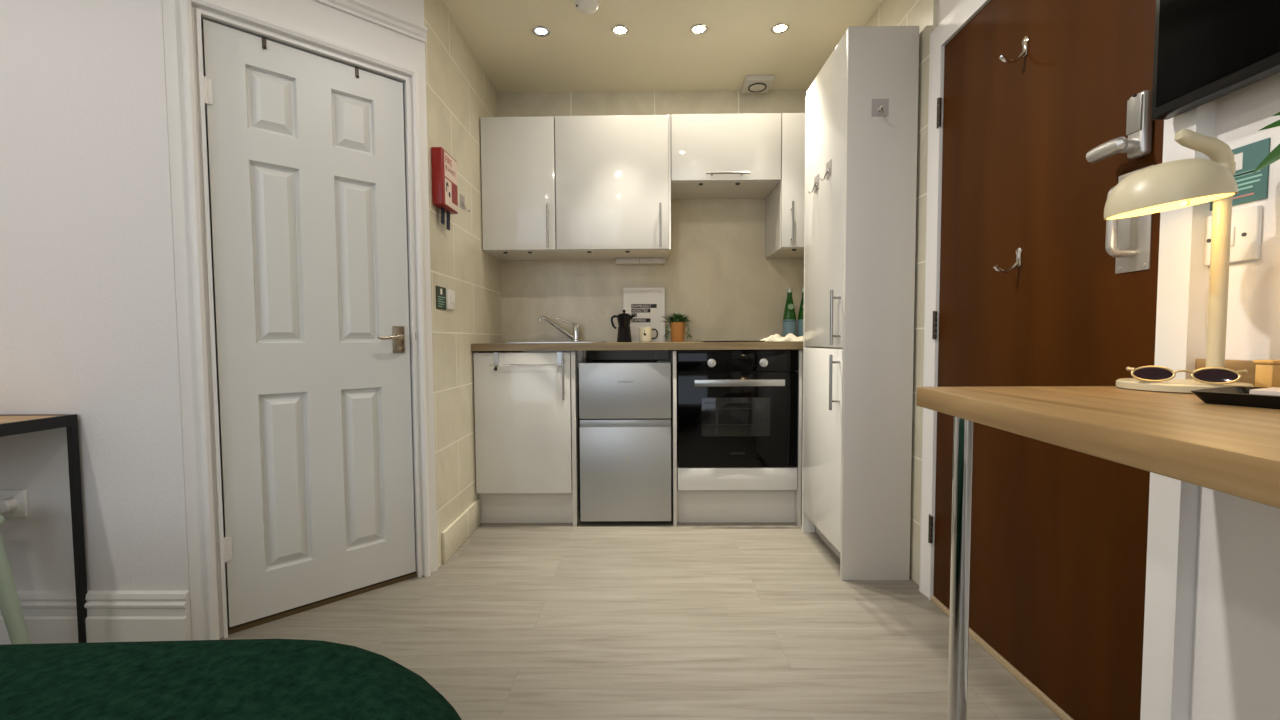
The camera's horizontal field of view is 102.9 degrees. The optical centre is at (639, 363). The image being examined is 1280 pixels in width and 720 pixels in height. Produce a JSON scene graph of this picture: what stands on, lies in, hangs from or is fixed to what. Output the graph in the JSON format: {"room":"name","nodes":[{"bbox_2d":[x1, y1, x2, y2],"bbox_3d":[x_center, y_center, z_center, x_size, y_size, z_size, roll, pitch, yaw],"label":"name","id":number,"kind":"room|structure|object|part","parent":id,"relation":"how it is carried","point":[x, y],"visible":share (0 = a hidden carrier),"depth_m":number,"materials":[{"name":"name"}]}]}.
{"room":"studio apartment","nodes":[
{"label":"studio apartment","id":0,"kind":"room"},
{"bbox_2d":[0,0,191,631],"bbox_3d":[-2.349,-0.324,1.602,1.875,2.430,0.100,0,3,1],"label":"wall","id":1,"kind":"structure","parent":0,"point":[89,330],"depth_m":1.55,"materials":[{"name":"white paint"}]},
{"bbox_2d":[0,489,28,516],"bbox_3d":[-1.972,0.434,1.566,0.150,0.086,0.035,0,3,1],"label":"wall socket","id":2,"kind":"object","parent":1,"relation":"attached to","point":[13,502],"visible":0.98,"depth_m":1.57,"materials":[{"name":"white plastic"}]},
{"bbox_2d":[0,591,191,644],"bbox_3d":[-2.317,0.803,1.593,1.826,0.178,0.021,0,3,1],"label":"baseboard","id":3,"kind":"structure","parent":1,"relation":"attached to","point":[49,616],"depth_m":1.58,"materials":[{"name":"white paint"}]},
{"bbox_2d":[162,0,437,639],"bbox_3d":[-1.172,-0.342,1.850,0.766,2.430,0.130,-3,4,-43],"label":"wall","id":4,"kind":"structure","parent":1,"relation":"in","point":[311,17],"depth_m":1.65,"materials":[{"name":"white paint"}]},
{"bbox_2d":[180,0,430,639],"bbox_3d":[-1.115,-0.126,1.803,0.691,2.001,0.030,-3,4,-43],"label":"door frame","id":5,"kind":"structure","parent":4,"relation":"attached to","point":[192,11],"depth_m":1.61,"materials":[{"name":"white paint"}]},
{"bbox_2d":[203,19,415,626],"bbox_3d":[-1.119,-0.111,1.810,0.622,1.927,0.103,-3,4,-43],"label":"door","id":6,"kind":"structure","parent":4,"relation":"attached to","point":[306,155],"depth_m":1.78,"materials":[{"name":"white paint"}]},
{"bbox_2d":[261,37,266,49],"bbox_3d":[-1.245,-1.051,1.687,0.012,0.040,0.050,-3,4,-43],"label":"hook","id":7,"kind":"object","parent":6,"relation":"attached to","point":[263,38],"visible":0.97,"depth_m":1.68,"materials":[{"name":"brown metal"}]},
{"bbox_2d":[355,67,358,77],"bbox_3d":[-1.043,-1.061,1.873,0.012,0.040,0.050,-3,4,-43],"label":"hook","id":8,"kind":"object","parent":6,"relation":"attached to","point":[356,68],"visible":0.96,"depth_m":1.86,"materials":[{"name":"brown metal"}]},
{"bbox_3d":[-0.946,-0.081,1.938,0.102,0.066,0.056,-3,4,-43],"label":"handle","id":9,"kind":"part","parent":6,"relation":"part of","materials":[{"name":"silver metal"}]},
{"bbox_3d":[-0.940,-0.092,1.986,0.044,0.105,0.009,-3,4,-43],"label":"handle plate","id":10,"kind":"part","parent":6,"relation":"part of","materials":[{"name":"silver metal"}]},
{"bbox_2d":[313,0,427,42],"bbox_3d":[-1.123,-1.277,1.748,0.766,0.046,0.032,-3,4,-43],"label":"crown molding","id":11,"kind":"structure","parent":4,"relation":"attached to","point":[360,9],"depth_m":1.89,"materials":[{"name":"white paint"}]},
{"bbox_2d":[424,0,501,567],"bbox_3d":[-0.899,-0.377,2.587,0.100,2.430,1.035,0,3,1],"label":"wall","id":12,"kind":"structure","parent":0,"point":[459,92],"depth_m":2.38,"materials":[{"name":"beige tile"}]},
{"bbox_2d":[436,286,445,309],"bbox_3d":[-0.850,-0.278,2.181,0.004,0.096,0.102,0,3,1],"label":"wall sign","id":13,"kind":"object","parent":12,"relation":"attached to","point":[440,291],"visible":1,"depth_m":2.17,"materials":[{"name":"green plastic"}]},
{"bbox_2d":[431,147,457,230],"bbox_3d":[-0.829,-0.734,2.177,0.051,0.312,0.170,0,3,1],"label":"box","id":14,"kind":"object","parent":12,"relation":"attached to","point":[444,166],"visible":1,"depth_m":2.12,"materials":[{"name":"red plastic"}]},
{"bbox_2d":[446,289,454,309],"bbox_3d":[-0.845,-0.284,2.281,0.013,0.086,0.086,0,3,1],"label":"light switch","id":15,"kind":"object","parent":12,"relation":"attached to","point":[450,295],"visible":1,"depth_m":2.27,"materials":[{"name":"white plastic"}]},
{"bbox_2d":[442,499,479,562],"bbox_3d":[-0.837,0.779,2.411,0.014,0.135,0.470,0,3,1],"label":"baseboard","id":16,"kind":"structure","parent":12,"relation":"attached to","point":[458,531],"depth_m":2.36,"materials":[{"name":"beige tile"}]},
{"bbox_2d":[460,194,469,211],"bbox_3d":[-0.834,-0.764,2.446,0.037,0.081,0.064,0,3,1],"label":"hook","id":17,"kind":"object","parent":12,"relation":"attached to","point":[462,198],"visible":1,"depth_m":2.44,"materials":[{"name":"silver metal"}]},
{"bbox_3d":[-0.852,-0.772,2.446,0.002,0.065,0.064,0,3,1],"label":"plate","id":18,"kind":"part","parent":17,"relation":"part of","materials":[{"name":"grey plastic"}]},
{"bbox_2d":[220,494,1060,719],"bbox_3d":[-1.041,0.972,0.329,4.500,0.060,5.950,0,3,1],"label":"floor","id":19,"kind":"structure","parent":0,"point":[591,620],"depth_m":1.67,"materials":[{"name":"laminate"}]},
{"bbox_2d":[0,514,30,643],"bbox_3d":[-1.966,0.477,1.232,0.440,0.862,0.470,0,3,1],"label":"chair","id":20,"kind":"object","parent":19,"relation":"on","point":[10,607],"visible":0.75,"depth_m":1.44,"materials":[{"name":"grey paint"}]},
{"bbox_3d":[-1.986,0.449,1.236,0.400,0.035,0.410,0,3,1],"label":"seat","id":21,"kind":"part","parent":20,"relation":"part of","materials":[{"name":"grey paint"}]},
{"bbox_2d":[0,414,86,642],"bbox_3d":[-2.252,0.538,1.301,1.065,0.734,0.558,0,3,1],"label":"side table","id":22,"kind":"object","parent":19,"relation":"on","point":[13,424],"visible":0.91,"depth_m":1.55,"materials":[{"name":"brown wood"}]},
{"bbox_3d":[-2.254,0.188,1.285,1.065,0.034,0.558,0,3,1],"label":"frame rail","id":23,"kind":"part","parent":22,"relation":"part of","materials":[{"name":"black metal"}]},
{"bbox_3d":[-1.725,0.540,1.567,0.017,0.700,0.017,0,3,1],"label":"leg","id":24,"kind":"part","parent":22,"relation":"part of","materials":[{"name":"black metal"}]},
{"bbox_2d":[227,571,416,634],"bbox_3d":[-1.140,0.865,1.882,0.599,0.014,0.058,-3,4,-43],"label":"trim","id":25,"kind":"structure","parent":19,"relation":"on","point":[260,621],"depth_m":1.83,"materials":[{"name":"brown"}]},
{"bbox_2d":[473,351,579,525],"bbox_3d":[-0.580,0.378,2.834,0.516,0.894,0.563,0,3,1],"label":"base cabinet","id":26,"kind":"object","parent":19,"relation":"on","point":[527,420],"visible":0.8,"depth_m":2.59,"materials":[{"name":"white laminate"}]},
{"bbox_2d":[489,352,564,370],"bbox_3d":[-0.563,-0.010,2.562,0.380,0.091,0.062,0,3,1],"label":"towel rail","id":27,"kind":"object","parent":26,"relation":"attached to","point":[495,354],"visible":0.99,"depth_m":2.54,"materials":[{"name":"silver metal"}]},
{"bbox_3d":[-0.563,0.009,2.543,0.380,0.010,0.010,0,3,1],"label":"rail","id":28,"kind":"part","parent":27,"relation":"part of","materials":[{"name":"silver metal"}]},
{"bbox_3d":[-0.384,0.067,2.555,0.012,0.232,0.038,0,3,1],"label":"handle","id":29,"kind":"part","parent":26,"relation":"part of","materials":[{"name":"silver metal"}]},
{"bbox_3d":[-0.333,0.376,2.851,0.022,0.894,0.525,0,3,1],"label":"panel","id":30,"kind":"part","parent":26,"relation":"part of","materials":[{"name":"white laminate"}]},
{"bbox_2d":[579,360,670,521],"bbox_3d":[-0.072,0.400,2.832,0.464,0.845,0.501,0,3,1],"label":"fridge","id":31,"kind":"object","parent":19,"relation":"on","point":[625,405],"visible":1,"depth_m":2.58,"materials":[{"name":"grey metal"}]},
{"bbox_3d":[-0.073,0.547,2.611,0.464,0.520,0.046,0,3,1],"label":"door","id":32,"kind":"part","parent":31,"relation":"part of","materials":[{"name":"silver metal"}]},
{"bbox_3d":[-0.076,0.139,2.593,0.464,0.283,0.046,0,3,1],"label":"freezer door","id":33,"kind":"part","parent":31,"relation":"part of","materials":[{"name":"silver metal"}]},
{"bbox_2d":[668,349,802,525],"bbox_3d":[0.496,0.371,2.843,0.650,0.894,0.525,0,3,1],"label":"housing","id":34,"kind":"object","parent":19,"relation":"on","point":[703,494],"visible":0.72,"depth_m":2.60,"materials":[{"name":"white laminate"}]},
{"bbox_2d":[471,341,802,350],"bbox_3d":[0.116,-0.097,2.823,1.918,0.038,0.561,0,3,1],"label":"countertop","id":35,"kind":"structure","parent":34,"relation":"on","point":[788,344],"depth_m":2.54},
{"bbox_2d":[501,341,605,369],"bbox_3d":[-0.458,-0.043,2.828,0.510,0.155,0.475,0,3,1],"label":"sink","id":36,"kind":"object","parent":35,"relation":"in","point":[586,356],"visible":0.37,"depth_m":2.66,"materials":[{"name":"silver metal"}]},
{"bbox_2d":[538,316,580,340],"bbox_3d":[-0.468,-0.203,2.983,0.248,0.150,0.058,-1,3,-18],"label":"mixer tap","id":37,"kind":"object","parent":35,"relation":"on","point":[575,336],"visible":0.93,"depth_m":2.99,"materials":[{"name":"silver metal"}]},
{"bbox_3d":[-0.431,-0.242,2.979,0.127,0.051,0.024,-2,3,-28],"label":"lever","id":38,"kind":"part","parent":37,"relation":"part of","materials":[{"name":"silver metal"}]},
{"bbox_2d":[611,310,635,341],"bbox_3d":[-0.092,-0.211,2.896,0.129,0.186,0.083,1,3,30],"label":"moka pot","id":39,"kind":"object","parent":35,"relation":"on","point":[624,319],"visible":0.97,"depth_m":2.87,"materials":[{"name":"black metal"}]},
{"bbox_3d":[-0.145,-0.233,2.894,0.045,0.081,0.013,0,3,1],"label":"handle","id":40,"kind":"part","parent":39,"relation":"part of","materials":[{"name":"black plastic"}]},
{"bbox_2d":[623,288,664,341],"bbox_3d":[0.025,-0.290,3.062,0.247,0.326,0.049,0,3,1],"label":"framed print","id":41,"kind":"object","parent":35,"relation":"on","point":[648,304],"visible":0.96,"depth_m":3.06,"materials":[{"name":"white paper"}]},
{"bbox_2d":[639,327,657,341],"bbox_3d":[0.043,-0.165,2.952,0.104,0.086,0.076,-2,3,-28],"label":"mug","id":42,"kind":"object","parent":35,"relation":"on","point":[645,333],"visible":0.94,"depth_m":2.92,"materials":[{"name":"beige ceramic"}]},
{"bbox_2d":[661,313,692,341],"bbox_3d":[0.213,-0.210,2.968,0.196,0.173,0.184,-1,3,-20],"label":"potted herb","id":43,"kind":"object","parent":35,"relation":"on","point":[677,322],"visible":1,"depth_m":2.94,"materials":[{"name":"brown ceramic"}]},
{"bbox_2d":[669,322,684,341],"bbox_3d":[0.218,-0.181,2.973,0.095,0.114,0.095,0,3,1],"label":"pot","id":44,"kind":"object","parent":43,"relation":"on","point":[677,329],"depth_m":2.94,"materials":[{"name":"brown ceramic"}]},
{"bbox_2d":[695,341,764,341],"bbox_3d":[0.517,-0.122,2.828,0.380,0.006,0.470,0,3,1],"label":"cooktop","id":45,"kind":"object","parent":35,"relation":"in","point":[695,341],"visible":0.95,"depth_m":2.59,"materials":[{"name":"black glass"}]},
{"bbox_2d":[760,333,802,341],"bbox_3d":[0.740,-0.133,2.625,0.236,0.042,0.150,0,3,1],"label":"tea towel","id":46,"kind":"object","parent":35,"relation":"on","point":[789,337],"visible":0.91,"depth_m":2.58,"materials":[{"name":"beige fabric"}]},
{"bbox_2d":[782,288,795,336],"bbox_3d":[0.862,-0.278,2.942,0.077,0.304,0.077,0,3,1],"label":"water bottle","id":47,"kind":"object","parent":35,"relation":"on","point":[789,317],"visible":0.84,"depth_m":2.92,"materials":[{"name":"green glass"}]},
{"bbox_2d":[797,288,803,336],"bbox_3d":[0.944,-0.278,2.932,0.076,0.304,0.076,0,3,1],"label":"water bottle","id":48,"kind":"object","parent":35,"relation":"on","point":[800,322],"visible":0.38,"depth_m":2.91,"materials":[{"name":"green glass"}]},
{"bbox_3d":[0.180,0.373,2.846,0.018,0.894,0.525,0,3,1],"label":"panel","id":49,"kind":"part","parent":34,"relation":"part of","materials":[{"name":"grey plastic"}]},
{"bbox_2d":[677,350,797,466],"bbox_3d":[0.495,0.222,2.793,0.601,0.594,0.530,0,3,1],"label":"oven","id":50,"kind":"object","parent":34,"relation":"in","point":[736,408],"visible":1,"depth_m":2.57,"materials":[{"name":"black glass"}]},
{"bbox_3d":[0.359,-0.001,2.542,0.042,0.042,0.030,0,3,1],"label":"knob","id":51,"kind":"part","parent":50,"relation":"part of","materials":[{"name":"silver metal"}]},
{"bbox_3d":[0.492,-0.013,2.568,0.601,0.106,0.025,0,3,1],"label":"control panel","id":52,"kind":"part","parent":50,"relation":"part of","materials":[{"name":"black glass"}]},
{"bbox_3d":[0.494,0.097,2.542,0.449,0.033,0.039,0,3,1],"label":"handle","id":53,"kind":"part","parent":50,"relation":"part of","materials":[{"name":"silver metal"}]},
{"bbox_3d":[0.619,-0.002,2.540,0.042,0.042,0.030,0,3,1],"label":"knob","id":54,"kind":"part","parent":50,"relation":"part of","materials":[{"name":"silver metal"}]},
{"bbox_3d":[0.496,0.588,2.599,0.606,0.115,0.019,0,3,1],"label":"filler panel","id":55,"kind":"part","parent":34,"relation":"part of","materials":[{"name":"white laminate"}]},
{"bbox_3d":[0.812,0.370,2.840,0.017,0.894,0.525,0,3,1],"label":"panel","id":56,"kind":"part","parent":34,"relation":"part of","materials":[{"name":"white laminate"}]},
{"bbox_2d":[802,26,918,579],"bbox_3d":[0.903,-0.217,2.243,0.306,2.120,0.568,0,3,1],"label":"tall cabinet","id":57,"kind":"object","parent":19,"relation":"on","point":[860,220],"visible":1,"depth_m":1.98,"materials":[{"name":"white laminate"}]},
{"bbox_3d":[0.824,-0.217,2.470,0.058,2.100,0.018,0,3,1],"label":"filler post","id":58,"kind":"part","parent":57,"relation":"part of","materials":[{"name":"white"}]},
{"bbox_2d":[809,174,818,193],"bbox_3d":[0.769,-0.796,2.274,0.037,0.081,0.064,0,3,1],"label":"hook","id":59,"kind":"object","parent":57,"relation":"attached to","point":[816,178],"visible":1,"depth_m":2.27,"materials":[{"name":"silver metal"}]},
{"bbox_3d":[0.787,-0.804,2.273,0.002,0.065,0.064,0,3,1],"label":"plate","id":60,"kind":"part","parent":59,"relation":"part of","materials":[{"name":"grey plastic"}]},
{"bbox_3d":[0.803,0.338,2.245,0.019,0.807,0.478,0,3,1],"label":"door","id":61,"kind":"part","parent":57,"relation":"part of","materials":[{"name":"white laminate"}]},
{"bbox_3d":[0.797,-0.672,2.199,0.019,1.203,0.478,0,3,1],"label":"door","id":62,"kind":"part","parent":57,"relation":"part of","materials":[{"name":"white"}]},
{"bbox_2d":[820,159,831,180],"bbox_3d":[0.768,-0.799,2.124,0.037,0.081,0.064,0,3,1],"label":"hook","id":63,"kind":"object","parent":57,"relation":"attached to","point":[828,173],"visible":1,"depth_m":2.12,"materials":[{"name":"silver metal"}]},
{"bbox_3d":[0.786,-0.807,2.123,0.002,0.065,0.064,0,3,1],"label":"plate","id":64,"kind":"part","parent":63,"relation":"part of","materials":[{"name":"grey plastic"}]},
{"bbox_3d":[0.770,0.076,2.018,0.041,0.220,0.012,0,3,1],"label":"handle","id":65,"kind":"part","parent":57,"relation":"part of","materials":[{"name":"silver metal"}]},
{"bbox_3d":[0.768,-0.180,2.007,0.041,0.216,0.012,0,3,1],"label":"handle","id":66,"kind":"part","parent":57,"relation":"part of","materials":[{"name":"silver metal"}]},
{"bbox_3d":[0.921,-0.205,1.968,0.265,2.120,0.019,0,3,1],"label":"panel","id":67,"kind":"part","parent":57,"relation":"part of","materials":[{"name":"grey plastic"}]},
{"bbox_2d":[871,99,888,116],"bbox_3d":[0.905,-0.956,1.906,0.064,0.081,0.037,0,3,1],"label":"hook","id":68,"kind":"object","parent":57,"relation":"attached to","point":[880,107],"visible":1,"depth_m":1.92,"materials":[{"name":"grey plastic"}]},
{"bbox_2d":[916,359,1279,719],"bbox_3d":[0.743,0.479,0.290,0.654,0.908,1.450,0,3,1],"label":"desk","id":69,"kind":"object","parent":19,"relation":"on","point":[1233,450],"visible":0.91,"depth_m":0.64,"materials":[{"name":"brown wood"}]},
{"bbox_3d":[0.574,0.496,0.918,0.052,0.820,0.052,0,3,1],"label":"leg","id":70,"kind":"part","parent":69,"relation":"part of","materials":[{"name":"silver metal"}]},
{"bbox_2d":[1104,129,1254,393],"bbox_3d":[0.918,-0.175,0.876,0.224,0.446,0.166,-1,3,-17],"label":"desk lamp","id":71,"kind":"object","parent":69,"relation":"on","point":[1171,185],"visible":0.94,"depth_m":0.86,"materials":[{"name":"beige metal"}]},
{"bbox_3d":[0.886,-0.294,0.857,0.157,0.083,0.157,0,3,1],"label":"lamp shade","id":72,"kind":"part","parent":71,"relation":"part of","materials":[{"name":"beige metal"}]},
{"bbox_2d":[1126,366,1247,384],"bbox_3d":[0.939,0.017,0.882,0.121,0.028,0.140,-3,4,-43],"label":"sunglasses","id":73,"kind":"object","parent":71,"relation":"on","point":[1209,375],"visible":1,"depth_m":0.83,"materials":[{"name":"beige plastic"}]},
{"bbox_3d":[0.956,-0.365,0.866,0.084,0.066,0.025,0,3,10],"label":"arm","id":74,"kind":"part","parent":71,"relation":"part of","materials":[{"name":"beige metal"}]},
{"bbox_2d":[1191,386,1279,408],"bbox_3d":[0.888,0.050,0.633,0.150,0.018,0.250,-1,3,-24],"label":"tray","id":75,"kind":"object","parent":69,"relation":"on","point":[1233,395],"visible":1,"depth_m":0.69,"materials":[{"name":"black plastic"}]},
{"bbox_2d":[1249,387,1279,395],"bbox_3d":[0.881,0.044,0.668,0.075,0.016,0.090,-1,3,-24],"label":"wallet","id":76,"kind":"object","parent":75,"relation":"in","point":[1275,391],"visible":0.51,"depth_m":0.68,"materials":[{"name":"beige"}]},
{"bbox_2d":[1253,360,1279,387],"bbox_3d":[1.023,0.022,0.816,0.055,0.055,0.028,0,3,1],"label":"wooden box","id":77,"kind":"object","parent":69,"relation":"on","point":[1267,372],"visible":0.78,"depth_m":0.81,"materials":[{"name":"brown wood"}]},
{"bbox_3d":[1.022,-0.002,0.815,0.055,0.006,0.028,0,3,1],"label":"lid","id":78,"kind":"part","parent":77,"relation":"part of","materials":[{"name":"brown wood"}]},
{"bbox_2d":[1253,112,1279,172],"bbox_3d":[0.937,-0.148,0.458,0.191,0.429,0.507,0,3,1],"label":"potted plant","id":79,"kind":"object","parent":69,"relation":"on","point":[1274,155],"visible":1,"depth_m":0.69,"materials":[{"name":"green plant"}]},
{"bbox_3d":[-1.109,0.738,-0.259,1.680,0.462,2.095,0,3,1],"label":"bed","id":80,"kind":"object","parent":19,"relation":"on","visible":0},
{"bbox_2d":[0,639,461,719],"bbox_3d":[-1.081,0.622,-0.254,1.850,0.384,2.229,0,3,1],"label":"blanket","id":81,"kind":"object","parent":80,"relation":"on","point":[238,679],"visible":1,"depth_m":0.65,"materials":[{"name":"green fabric"}]},
{"bbox_2d":[498,90,806,493],"bbox_3d":[0.142,-0.409,3.143,2.172,2.430,0.100,0,3,1],"label":"wall","id":82,"kind":"structure","parent":0,"point":[545,104],"depth_m":3.04,"materials":[{"name":"beige tile"}]},
{"bbox_2d":[480,116,565,260],"bbox_3d":[-0.648,-0.959,2.874,0.394,0.710,0.392,0,3,1],"label":"upper cabinet","id":83,"kind":"object","parent":82,"relation":"attached to","point":[518,170],"visible":0.95,"depth_m":2.72,"materials":[{"name":"white laminate"}]},
{"bbox_3d":[-0.489,-0.727,2.706,0.012,0.228,0.038,0,3,1],"label":"handle","id":84,"kind":"part","parent":83,"relation":"part of","materials":[{"name":"silver metal"}]},
{"bbox_2d":[555,115,670,259],"bbox_3d":[-0.142,-0.962,2.869,0.614,0.712,0.392,0,3,1],"label":"upper cabinet","id":85,"kind":"object","parent":82,"relation":"attached to","point":[613,172],"visible":0.98,"depth_m":2.71,"materials":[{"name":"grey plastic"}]},
{"bbox_2d":[616,258,665,264],"bbox_3d":[0.004,-0.606,3.035,0.295,0.031,0.060,0,3,1],"label":"light","id":86,"kind":"object","parent":85,"relation":"attached to","point":[619,261],"visible":1,"depth_m":3.01,"materials":[{"name":"grey plastic"}]},
{"bbox_3d":[0.107,-0.730,2.700,0.012,0.228,0.038,0,3,1],"label":"handle","id":87,"kind":"part","parent":85,"relation":"part of","materials":[{"name":"silver metal"}]},
{"bbox_2d":[501,199,803,341],"bbox_3d":[0.116,-0.560,3.085,1.922,0.862,0.003,0,3,1],"label":"backsplash","id":88,"kind":"structure","parent":82,"relation":"attached to","point":[717,273],"depth_m":3.09,"materials":[{"name":"stone"}]},
{"bbox_2d":[671,113,780,198],"bbox_3d":[0.457,-1.146,2.855,0.583,0.357,0.392,0,3,1],"label":"upper cabinet","id":89,"kind":"object","parent":82,"relation":"attached to","point":[714,156],"visible":0.98,"depth_m":2.70,"materials":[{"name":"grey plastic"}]},
{"bbox_3d":[0.460,-0.998,2.684,0.228,0.012,0.038,0,3,1],"label":"handle","id":90,"kind":"part","parent":89,"relation":"part of","materials":[{"name":"silver metal"}]},
{"bbox_2d":[765,113,804,257],"bbox_3d":[0.902,-0.971,2.858,0.301,0.712,0.392,0,3,1],"label":"upper cabinet","id":91,"kind":"object","parent":82,"relation":"attached to","point":[785,204],"visible":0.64,"depth_m":2.71,"materials":[{"name":"white laminate"}]},
{"bbox_3d":[0.804,-0.737,2.693,0.012,0.228,0.038,0,3,1],"label":"handle","id":92,"kind":"part","parent":91,"relation":"part of","materials":[{"name":"silver metal"}]},
{"bbox_3d":[0.901,-0.969,2.710,0.297,0.700,0.020,0,3,1],"label":"door","id":93,"kind":"part","parent":91,"relation":"part of","materials":[{"name":"white laminate"}]},
{"bbox_2d":[442,0,882,92],"bbox_3d":[-1.056,-1.515,0.216,4.500,0.060,5.950,0,3,1],"label":"ceiling","id":94,"kind":"structure","parent":0,"point":[659,51],"depth_m":2.54,"materials":[{"name":"beige paint"}]},
{"bbox_2d":[532,25,549,36],"bbox_3d":[-0.473,-1.587,2.440,0.086,0.006,0.086,0,3,1],"label":"recessed light","id":95,"kind":"object","parent":94,"relation":"in","point":[540,31],"visible":1,"depth_m":2.44,"materials":[{"name":"silver metal"}]},
{"bbox_2d":[574,0,598,13],"bbox_3d":[-0.233,-1.562,2.224,0.110,0.038,0.110,0,3,1],"label":"smoke detector","id":96,"kind":"object","parent":94,"relation":"attached to","point":[583,6],"visible":1,"depth_m":2.21,"materials":[{"name":"white plastic"}]},
{"bbox_2d":[611,24,628,35],"bbox_3d":[-0.095,-1.589,2.436,0.086,0.006,0.086,0,3,1],"label":"recessed light","id":97,"kind":"object","parent":94,"relation":"in","point":[618,30],"visible":1,"depth_m":2.44,"materials":[{"name":"silver metal"}]},
{"bbox_2d":[690,24,707,34],"bbox_3d":[0.281,-1.591,2.433,0.086,0.006,0.086,0,3,1],"label":"recessed light","id":98,"kind":"object","parent":94,"relation":"in","point":[697,29],"visible":1,"depth_m":2.43,"materials":[{"name":"silver metal"}]},
{"bbox_2d":[741,75,774,92],"bbox_3d":[0.675,-1.598,2.934,0.160,0.041,0.160,0,3,1],"label":"ceiling vent","id":99,"kind":"object","parent":94,"relation":"in","point":[752,83],"visible":1,"depth_m":2.89,"materials":[{"name":"grey plastic"}]},
{"bbox_2d":[771,22,788,33],"bbox_3d":[0.667,-1.593,2.429,0.086,0.006,0.086,0,3,1],"label":"recessed light","id":100,"kind":"object","parent":94,"relation":"in","point":[779,28],"visible":1,"depth_m":2.43,"materials":[{"name":"silver metal"}]},
{"bbox_2d":[865,0,937,584],"bbox_3d":[1.130,-0.385,2.484,0.115,2.430,1.200,0,3,1],"label":"tiled wall","id":101,"kind":"structure","parent":0,"point":[923,14],"depth_m":1.95,"materials":[{"name":"beige tile"}]},
{"bbox_2d":[937,0,1279,719],"bbox_3d":[1.110,-0.253,-0.417,0.100,2.430,4.610,0,3,1],"label":"wall","id":102,"kind":"structure","parent":0,"point":[1235,661],"depth_m":0.91,"materials":[{"name":"white paint"}]},
{"bbox_2d":[931,596,1073,719],"bbox_3d":[1.069,0.869,1.461,0.040,0.018,0.780,0,3,1],"label":"trim","id":103,"kind":"structure","parent":102,"relation":"attached to","point":[1017,674],"depth_m":1.43,"materials":[{"name":"beige wood"}]},
{"bbox_2d":[928,0,1163,719],"bbox_3d":[1.033,-0.110,1.426,0.114,1.933,0.793,0,3,1],"label":"door","id":104,"kind":"structure","parent":102,"relation":"in","point":[1036,146],"depth_m":1.30,"materials":[{"name":"brown wood"}]},
{"bbox_2d":[993,248,1022,273],"bbox_3d":[1.014,-0.283,1.409,0.072,0.070,0.022,0,3,1],"label":"coat hook","id":105,"kind":"object","parent":104,"relation":"attached to","point":[1019,251],"visible":1,"depth_m":1.41,"materials":[{"name":"silver metal"}]},
{"bbox_3d":[1.047,-0.293,1.408,0.005,0.051,0.022,0,3,1],"label":"plate","id":106,"kind":"part","parent":105,"relation":"part of","materials":[{"name":"silver metal"}]},
{"bbox_2d":[999,36,1029,63],"bbox_3d":[1.010,-0.847,1.381,0.072,0.070,0.022,0,3,1],"label":"coat hook","id":107,"kind":"object","parent":104,"relation":"attached to","point":[1025,41],"visible":1,"depth_m":1.38,"materials":[{"name":"silver metal"}]},
{"bbox_3d":[1.043,-0.857,1.381,0.005,0.051,0.022,0,3,1],"label":"plate","id":108,"kind":"part","parent":107,"relation":"part of","materials":[{"name":"silver metal"}]},
{"bbox_3d":[0.997,-0.450,1.079,0.054,0.033,0.086,0,3,1],"label":"handle","id":109,"kind":"part","parent":104,"relation":"part of","materials":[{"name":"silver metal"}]},
{"bbox_3d":[1.017,-0.300,1.079,0.054,0.153,0.018,0,3,1],"label":"pull handle","id":110,"kind":"part","parent":104,"relation":"part of","materials":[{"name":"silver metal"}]},
{"bbox_3d":[1.044,-0.300,1.079,0.004,0.211,0.076,0,3,1],"label":"pull plate","id":111,"kind":"part","parent":104,"relation":"part of","materials":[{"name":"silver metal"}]},
{"bbox_2d":[919,0,1215,719],"bbox_3d":[1.059,-0.148,1.432,0.038,2.054,0.934,0,3,1],"label":"trim","id":112,"kind":"structure","parent":102,"relation":"attached to","point":[1182,288],"depth_m":1.01,"materials":[{"name":"white paint"}]},
{"bbox_2d":[1151,0,1279,119],"bbox_3d":[1.027,-0.678,0.612,0.080,0.444,0.744,0,3,1],"label":"television","id":113,"kind":"object","parent":102,"relation":"attached to","point":[1205,51],"visible":1,"depth_m":0.89,"materials":[{"name":"black plastic"}]},
{"bbox_2d":[1204,205,1262,265],"bbox_3d":[1.066,-0.228,0.924,0.014,0.093,0.092,0,3,1],"label":"switch plate","id":114,"kind":"object","parent":102,"relation":"attached to","point":[1246,223],"visible":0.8,"depth_m":0.90,"materials":[{"name":"white plastic"}]},
{"bbox_2d":[1210,138,1270,210],"bbox_3d":[1.070,-0.335,0.917,0.004,0.101,0.097,0,3,1],"label":"notice","id":115,"kind":"object","parent":102,"relation":"attached to","point":[1252,186],"visible":0.6,"depth_m":0.89,"materials":[{"name":"teal paper"}]},
{"bbox_2d":[1232,192,1254,198],"bbox_3d":[1.069,-0.297,0.906,0.001,0.004,0.038,0,3,1],"label":"print","id":116,"kind":"object","parent":115,"relation":"attached to","point":[1241,195],"depth_m":0.90,"materials":[{"name":"brown"}]},
{"bbox_2d":[1234,169,1261,190],"bbox_3d":[1.069,-0.323,0.902,0.001,0.030,0.052,0,3,1],"label":"print","id":117,"kind":"object","parent":115,"relation":"on","point":[1246,180],"depth_m":0.90,"materials":[{"name":"white"}]}
]}

